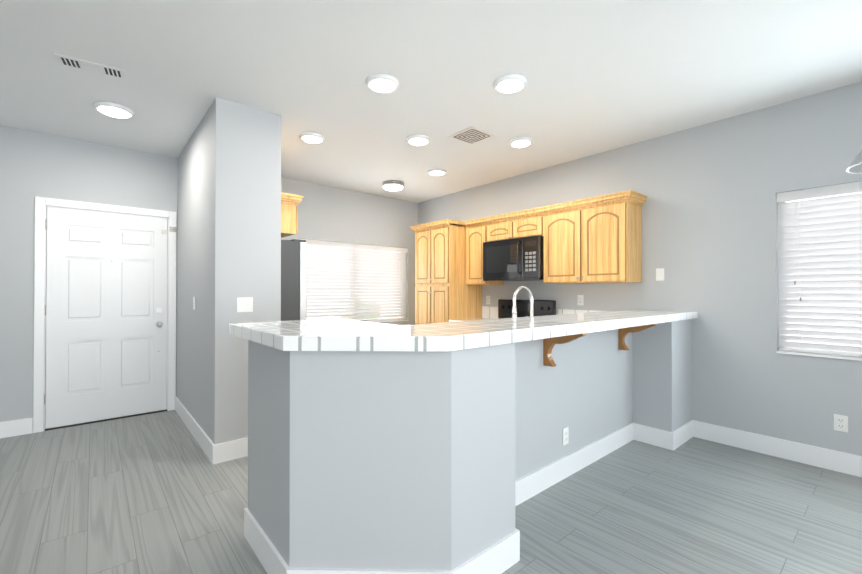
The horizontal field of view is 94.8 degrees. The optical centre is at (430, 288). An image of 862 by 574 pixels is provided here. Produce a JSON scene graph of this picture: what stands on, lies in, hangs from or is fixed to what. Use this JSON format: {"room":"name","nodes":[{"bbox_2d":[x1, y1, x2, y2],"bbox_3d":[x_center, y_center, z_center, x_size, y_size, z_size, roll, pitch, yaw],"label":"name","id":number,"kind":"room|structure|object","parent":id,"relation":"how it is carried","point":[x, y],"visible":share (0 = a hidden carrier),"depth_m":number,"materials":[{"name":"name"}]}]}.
{"room":"kitchen","nodes":[
{"label":"kitchen","id":0,"kind":"room"},
{"bbox_2d":[0,125,415,421],"bbox_3d":[-3.190,-0.058,3.966,7.680,2.700,0.150,0,-1,-40],"label":"wall","id":1,"kind":"structure","parent":0,"point":[32,164],"depth_m":3.75,"materials":[{"name":"grey paint"}]},
{"bbox_2d":[33,196,175,432],"bbox_3d":[-3.190,0.234,3.952,1.077,2.115,0.169,0,-1,-40],"label":"door frame","id":2,"kind":"structure","parent":1,"relation":"attached to","point":[40,277],"depth_m":3.63,"materials":[{"name":"white wood"}]},
{"bbox_2d":[44,206,167,428],"bbox_3d":[-3.145,0.260,3.890,0.933,2.031,0.114,0,-1,-40],"label":"door","id":3,"kind":"structure","parent":1,"relation":"in","point":[106,317],"depth_m":3.87,"materials":[{"name":"white"}]},
{"bbox_2d":[162,226,176,233],"bbox_3d":[-2.735,-0.620,4.229,0.223,0.078,0.050,0,-1,-40],"label":"guard","id":4,"kind":"object","parent":1,"relation":"attached to","point":[172,229],"visible":0.77,"depth_m":4.20,"materials":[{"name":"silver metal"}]},
{"bbox_2d":[307,245,407,322],"bbox_3d":[-1.106,-0.070,5.730,1.838,1.148,0.157,0,-1,-40],"label":"kitchen window","id":5,"kind":"structure","parent":1,"relation":"in","point":[390,320],"depth_m":5.96,"materials":[{"name":"white"}]},
{"bbox_2d":[294,238,407,320],"bbox_3d":[-1.086,-0.086,5.706,1.834,1.114,0.080,0,-1,-40],"label":"window blinds","id":6,"kind":"object","parent":5,"relation":"attached to","point":[383,294],"visible":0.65,"depth_m":5.71,"materials":[{"name":"white plastic"}]},
{"bbox_2d":[176,97,243,443],"bbox_3d":[-2.088,-0.060,3.644,0.180,2.700,1.750,0,-1,-40],"label":"wall","id":7,"kind":"structure","parent":0,"point":[220,185],"depth_m":3.04,"materials":[{"name":"grey paint"}]},
{"bbox_2d":[281,192,303,237],"bbox_3d":[-1.741,-0.699,3.871,0.672,0.361,0.842,0,-1,-40],"label":"upper cabinet","id":8,"kind":"object","parent":7,"relation":"attached to","point":[289,215],"visible":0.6,"depth_m":3.73,"materials":[{"name":"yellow wood"}]},
{"bbox_2d":[0,396,861,573],"bbox_3d":[-0.440,1.198,0.736,7.690,0.140,8.320,0,-1,-40],"label":"baseboard","id":9,"kind":"structure","parent":7,"relation":"attached to","point":[502,555],"depth_m":2.85,"materials":[{"name":"white wood"}]},
{"bbox_2d":[244,105,283,437],"bbox_3d":[-1.416,-0.064,3.225,0.300,2.700,0.240,0,-1,-40],"label":"wall","id":10,"kind":"structure","parent":0,"point":[263,181],"depth_m":3.14,"materials":[{"name":"grey paint"}]},
{"bbox_2d":[237,297,252,312],"bbox_3d":[-1.428,0.125,3.045,0.116,0.114,0.015,0,-1,-40],"label":"light switch","id":11,"kind":"object","parent":10,"relation":"attached to","point":[244,304],"visible":1,"depth_m":3.05,"materials":[{"name":"white plastic"}]},
{"bbox_2d":[0,410,861,573],"bbox_3d":[-0.440,1.318,0.735,7.990,0.100,8.620,0,-1,-40],"label":"floor","id":12,"kind":"structure","parent":0,"point":[157,493],"depth_m":2.27,"materials":[{"name":"wood"}]},
{"bbox_2d":[281,239,306,320],"bbox_3d":[-1.713,0.409,3.921,0.791,1.765,0.790,0,-1,-40],"label":"fridge","id":13,"kind":"object","parent":12,"relation":"on","point":[293,279],"visible":0.25,"depth_m":3.76,"materials":[{"name":"grey"}]},
{"bbox_2d":[410,219,481,323],"bbox_3d":[0.202,0.220,5.415,0.650,2.166,0.745,0,-1,-40],"label":"pantry cabinet","id":14,"kind":"object","parent":12,"relation":"on","point":[444,292],"visible":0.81,"depth_m":5.12,"materials":[{"name":"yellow wood"}]},
{"bbox_2d":[248,319,691,569],"bbox_3d":[0.667,0.768,2.763,3.379,1.030,1.015,0,-1,-40],"label":"wall","id":15,"kind":"structure","parent":12,"relation":"on","point":[415,460],"depth_m":1.63,"materials":[{"name":"grey paint"}]},
{"bbox_2d":[229,309,697,351],"bbox_3d":[0.608,0.222,2.796,3.428,0.058,1.235,0,-1,-40],"label":"countertop","id":16,"kind":"structure","parent":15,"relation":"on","point":[334,334],"depth_m":1.84,"materials":[{"name":"white tile"}]},
{"bbox_2d":[543,333,586,366],"bbox_3d":[0.826,0.372,2.456,0.044,0.240,0.270,0,-1,-40],"label":"corbel","id":17,"kind":"object","parent":15,"relation":"attached to","point":[548,346],"visible":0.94,"depth_m":2.51,"materials":[{"name":"brown wood"}]},
{"bbox_2d":[563,427,568,445],"bbox_3d":[0.919,1.008,2.704,0.070,0.114,0.008,0,-1,-40],"label":"outlet","id":18,"kind":"object","parent":15,"relation":"attached to","point":[565,435],"visible":1,"depth_m":2.70,"materials":[{"name":"white plastic"}]},
{"bbox_2d":[618,324,655,350],"bbox_3d":[1.633,0.377,3.144,0.044,0.240,0.270,0,-1,-40],"label":"corbel","id":19,"kind":"object","parent":15,"relation":"attached to","point":[623,333],"visible":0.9,"depth_m":3.19,"materials":[{"name":"brown wood"}]},
{"bbox_2d":[498,299,555,318],"bbox_3d":[0.891,0.704,4.527,0.690,1.145,0.790,0,-1,-40],"label":"range","id":20,"kind":"object","parent":12,"relation":"on","point":[541,307],"visible":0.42,"depth_m":4.69,"materials":[{"name":"black metal"}]},
{"bbox_3d":[0.289,0.856,3.675,2.768,0.868,2.000,0,-1,-40],"label":"base cabinet","id":21,"kind":"object","parent":12,"relation":"on","visible":0},
{"bbox_2d":[482,306,497,313],"bbox_3d":[0.565,0.332,5.005,0.628,0.195,0.339,0,-1,-40],"label":"countertop","id":22,"kind":"structure","parent":21,"relation":"on","point":[488,312],"depth_m":5.23,"materials":[{"name":"white tile"}]},
{"bbox_2d":[449,309,604,321],"bbox_3d":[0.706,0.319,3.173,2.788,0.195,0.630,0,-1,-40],"label":"countertop","id":23,"kind":"structure","parent":21,"relation":"on","point":[485,316],"depth_m":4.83,"materials":[{"name":"white tile"}]},
{"bbox_2d":[512,286,532,317],"bbox_3d":[0.730,0.176,3.186,0.101,0.398,0.220,0,-1,-40],"label":"faucet","id":24,"kind":"object","parent":23,"relation":"on","point":[514,307],"visible":0.58,"depth_m":3.22,"materials":[{"name":"silver metal"}]},
{"bbox_2d":[0,0,861,202],"bbox_3d":[-0.440,-1.482,0.756,7.990,0.100,8.620,0,-1,-40],"label":"ceiling","id":25,"kind":"structure","parent":0,"point":[600,76],"depth_m":2.59,"materials":[{"name":"white paint"}]},
{"bbox_2d":[54,53,126,79],"bbox_3d":[-2.164,-1.412,2.532,0.340,0.011,0.130,0,-1,-32],"label":"ceiling vent","id":26,"kind":"object","parent":25,"relation":"in","point":[89,66],"visible":1,"depth_m":2.52,"materials":[{"name":"white metal"}]},
{"bbox_2d":[93,102,134,118],"bbox_3d":[-2.494,-1.392,3.124,0.258,0.042,0.258,0,-1,-40],"label":"ceiling light","id":27,"kind":"object","parent":25,"relation":"attached to","point":[114,110],"visible":0.98,"depth_m":3.08,"materials":[{"name":"white"}]},
{"bbox_2d":[299,132,324,143],"bbox_3d":[-1.105,-1.388,3.684,0.228,0.042,0.228,0,-1,-40],"label":"ceiling light","id":28,"kind":"object","parent":25,"relation":"attached to","point":[312,137],"visible":1,"depth_m":3.63,"materials":[{"name":"white"}]},
{"bbox_2d":[366,74,398,93],"bbox_3d":[-0.334,-1.395,2.725,0.228,0.042,0.228,0,-1,-40],"label":"ceiling light","id":29,"kind":"object","parent":25,"relation":"attached to","point":[382,83],"visible":0.98,"depth_m":2.68,"materials":[{"name":"white"}]},
{"bbox_2d":[383,180,403,190],"bbox_3d":[-0.502,-1.353,5.253,0.280,0.088,0.280,0,-1,-40],"label":"flush ceiling light","id":30,"kind":"object","parent":25,"relation":"attached to","point":[392,185],"visible":1,"depth_m":5.16,"materials":[{"name":"white glass"}]},
{"bbox_2d":[406,134,429,145],"bbox_3d":[-0.121,-1.388,3.737,0.228,0.042,0.228,0,-1,-40],"label":"ceiling light","id":31,"kind":"object","parent":25,"relation":"attached to","point":[418,140],"visible":1,"depth_m":3.68,"materials":[{"name":"white"}]},
{"bbox_2d":[428,168,446,175],"bbox_3d":[0.074,-1.380,4.731,0.228,0.042,0.228,0,-1,-40],"label":"ceiling light","id":32,"kind":"object","parent":25,"relation":"attached to","point":[437,171],"visible":1,"depth_m":4.67,"materials":[{"name":"white"}]},
{"bbox_2d":[448,126,496,144],"bbox_3d":[0.377,-1.404,3.655,0.320,0.011,0.320,0,-1,-40],"label":"ceiling vent","id":33,"kind":"object","parent":25,"relation":"in","point":[471,135],"visible":1,"depth_m":3.63,"materials":[{"name":"white metal"}]},
{"bbox_2d":[493,74,526,93],"bbox_3d":[0.545,-1.395,2.731,0.228,0.042,0.228,0,-1,-40],"label":"ceiling light","id":34,"kind":"object","parent":25,"relation":"attached to","point":[510,84],"visible":1,"depth_m":2.69,"materials":[{"name":"white"}]},
{"bbox_2d":[509,137,532,147],"bbox_3d":[0.858,-1.387,3.792,0.228,0.042,0.228,0,-1,-40],"label":"ceiling light","id":35,"kind":"object","parent":25,"relation":"attached to","point":[519,142],"visible":1,"depth_m":3.74,"materials":[{"name":"white"}]},
{"bbox_2d":[846,150,861,173],"bbox_3d":[2.037,-0.984,1.707,0.352,0.880,0.352,0,-1,-40],"label":"pendant light","id":36,"kind":"object","parent":25,"relation":"hanging from","point":[855,166],"visible":1,"depth_m":1.81,"materials":[{"name":"white glass"}]},
{"bbox_2d":[416,81,861,455],"bbox_3d":[2.544,-0.063,3.287,0.150,2.700,8.620,0,-1,-40],"label":"wall","id":37,"kind":"structure","parent":0,"point":[710,207],"depth_m":3.28,"materials":[{"name":"grey paint"}]},
{"bbox_2d":[464,218,502,284],"bbox_3d":[0.685,-0.449,5.101,0.329,0.800,0.356,0,-1,-40],"label":"upper cabinet","id":38,"kind":"object","parent":37,"relation":"attached to","point":[474,229],"depth_m":5.00,"materials":[{"name":"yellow wood"}]},
{"bbox_2d":[486,296,489,303],"bbox_3d":[0.758,0.152,5.259,0.008,0.114,0.070,0,-1,-40],"label":"outlet","id":39,"kind":"object","parent":37,"relation":"attached to","point":[487,299],"visible":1,"depth_m":5.26,"materials":[{"name":"white plastic"}]},
{"bbox_2d":[484,214,507,241],"bbox_3d":[0.951,-0.709,4.790,0.329,0.285,0.466,0,-1,-40],"label":"upper cabinet","id":40,"kind":"object","parent":37,"relation":"attached to","point":[495,229],"depth_m":4.74,"materials":[{"name":"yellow wood"}]},
{"bbox_2d":[508,207,539,238],"bbox_3d":[1.169,-0.711,4.534,0.329,0.285,0.465,0,-1,-40],"label":"upper cabinet","id":41,"kind":"object","parent":37,"relation":"attached to","point":[525,223],"depth_m":4.43,"materials":[{"name":"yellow wood"}]},
{"bbox_2d":[483,235,543,280],"bbox_3d":[1.013,-0.330,4.619,0.452,0.469,0.792,0,-1,-40],"label":"microwave","id":42,"kind":"object","parent":41,"relation":"attached to","point":[518,259],"visible":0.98,"depth_m":4.45,"materials":[{"name":"black"}]},
{"bbox_2d":[578,295,583,305],"bbox_3d":[1.608,0.124,4.262,0.008,0.114,0.070,0,-1,-40],"label":"outlet","id":43,"kind":"object","parent":37,"relation":"attached to","point":[580,299],"visible":1,"depth_m":4.25,"materials":[{"name":"white plastic"}]},
{"bbox_2d":[540,190,643,283],"bbox_3d":[1.605,-0.458,4.020,0.329,0.800,0.880,0,-1,-40],"label":"upper cabinet","id":44,"kind":"object","parent":37,"relation":"attached to","point":[597,239],"depth_m":3.81,"materials":[{"name":"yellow wood"}]},
{"bbox_2d":[656,268,663,280],"bbox_3d":[2.115,-0.130,3.663,0.015,0.114,0.070,0,-1,-40],"label":"light switch","id":45,"kind":"object","parent":37,"relation":"attached to","point":[659,274],"visible":1,"depth_m":3.66,"materials":[{"name":"white plastic"}]},
{"bbox_2d":[777,192,861,360],"bbox_3d":[3.207,-0.124,2.496,0.157,1.228,1.553,0,-1,-40],"label":"dining room window","id":46,"kind":"structure","parent":37,"relation":"in","point":[820,355],"depth_m":2.89,"materials":[{"name":"white plastic"}]},
{"bbox_2d":[776,181,861,356],"bbox_3d":[3.183,-0.134,2.476,0.080,1.206,1.549,0,-1,-40],"label":"window blinds","id":47,"kind":"object","parent":46,"relation":"attached to","point":[815,236],"visible":0.94,"depth_m":2.89,"materials":[{"name":"white plastic"}]},
{"bbox_2d":[834,414,847,432],"bbox_3d":[2.869,0.943,2.775,0.008,0.114,0.070,0,-1,-40],"label":"outlet","id":48,"kind":"object","parent":37,"relation":"attached to","point":[841,423],"visible":1,"depth_m":2.77,"materials":[{"name":"white plastic"}]},
{"label":"outside","id":49,"kind":"structure","parent":0,"visible":0},
{"bbox_2d":[307,192,861,345],"bbox_3d":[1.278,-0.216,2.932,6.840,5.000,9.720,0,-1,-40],"label":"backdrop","id":50,"kind":"structure","parent":49,"point":[793,268],"depth_m":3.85,"materials":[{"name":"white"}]},
{"bbox_2d":[343,303,377,319],"bbox_3d":[-1.174,0.471,6.567,0.771,0.600,0.400,0,-1,-40],"label":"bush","id":51,"kind":"object","parent":50,"relation":"on","point":[363,309],"depth_m":6.48,"materials":[{"name":"green plant"}]}
]}

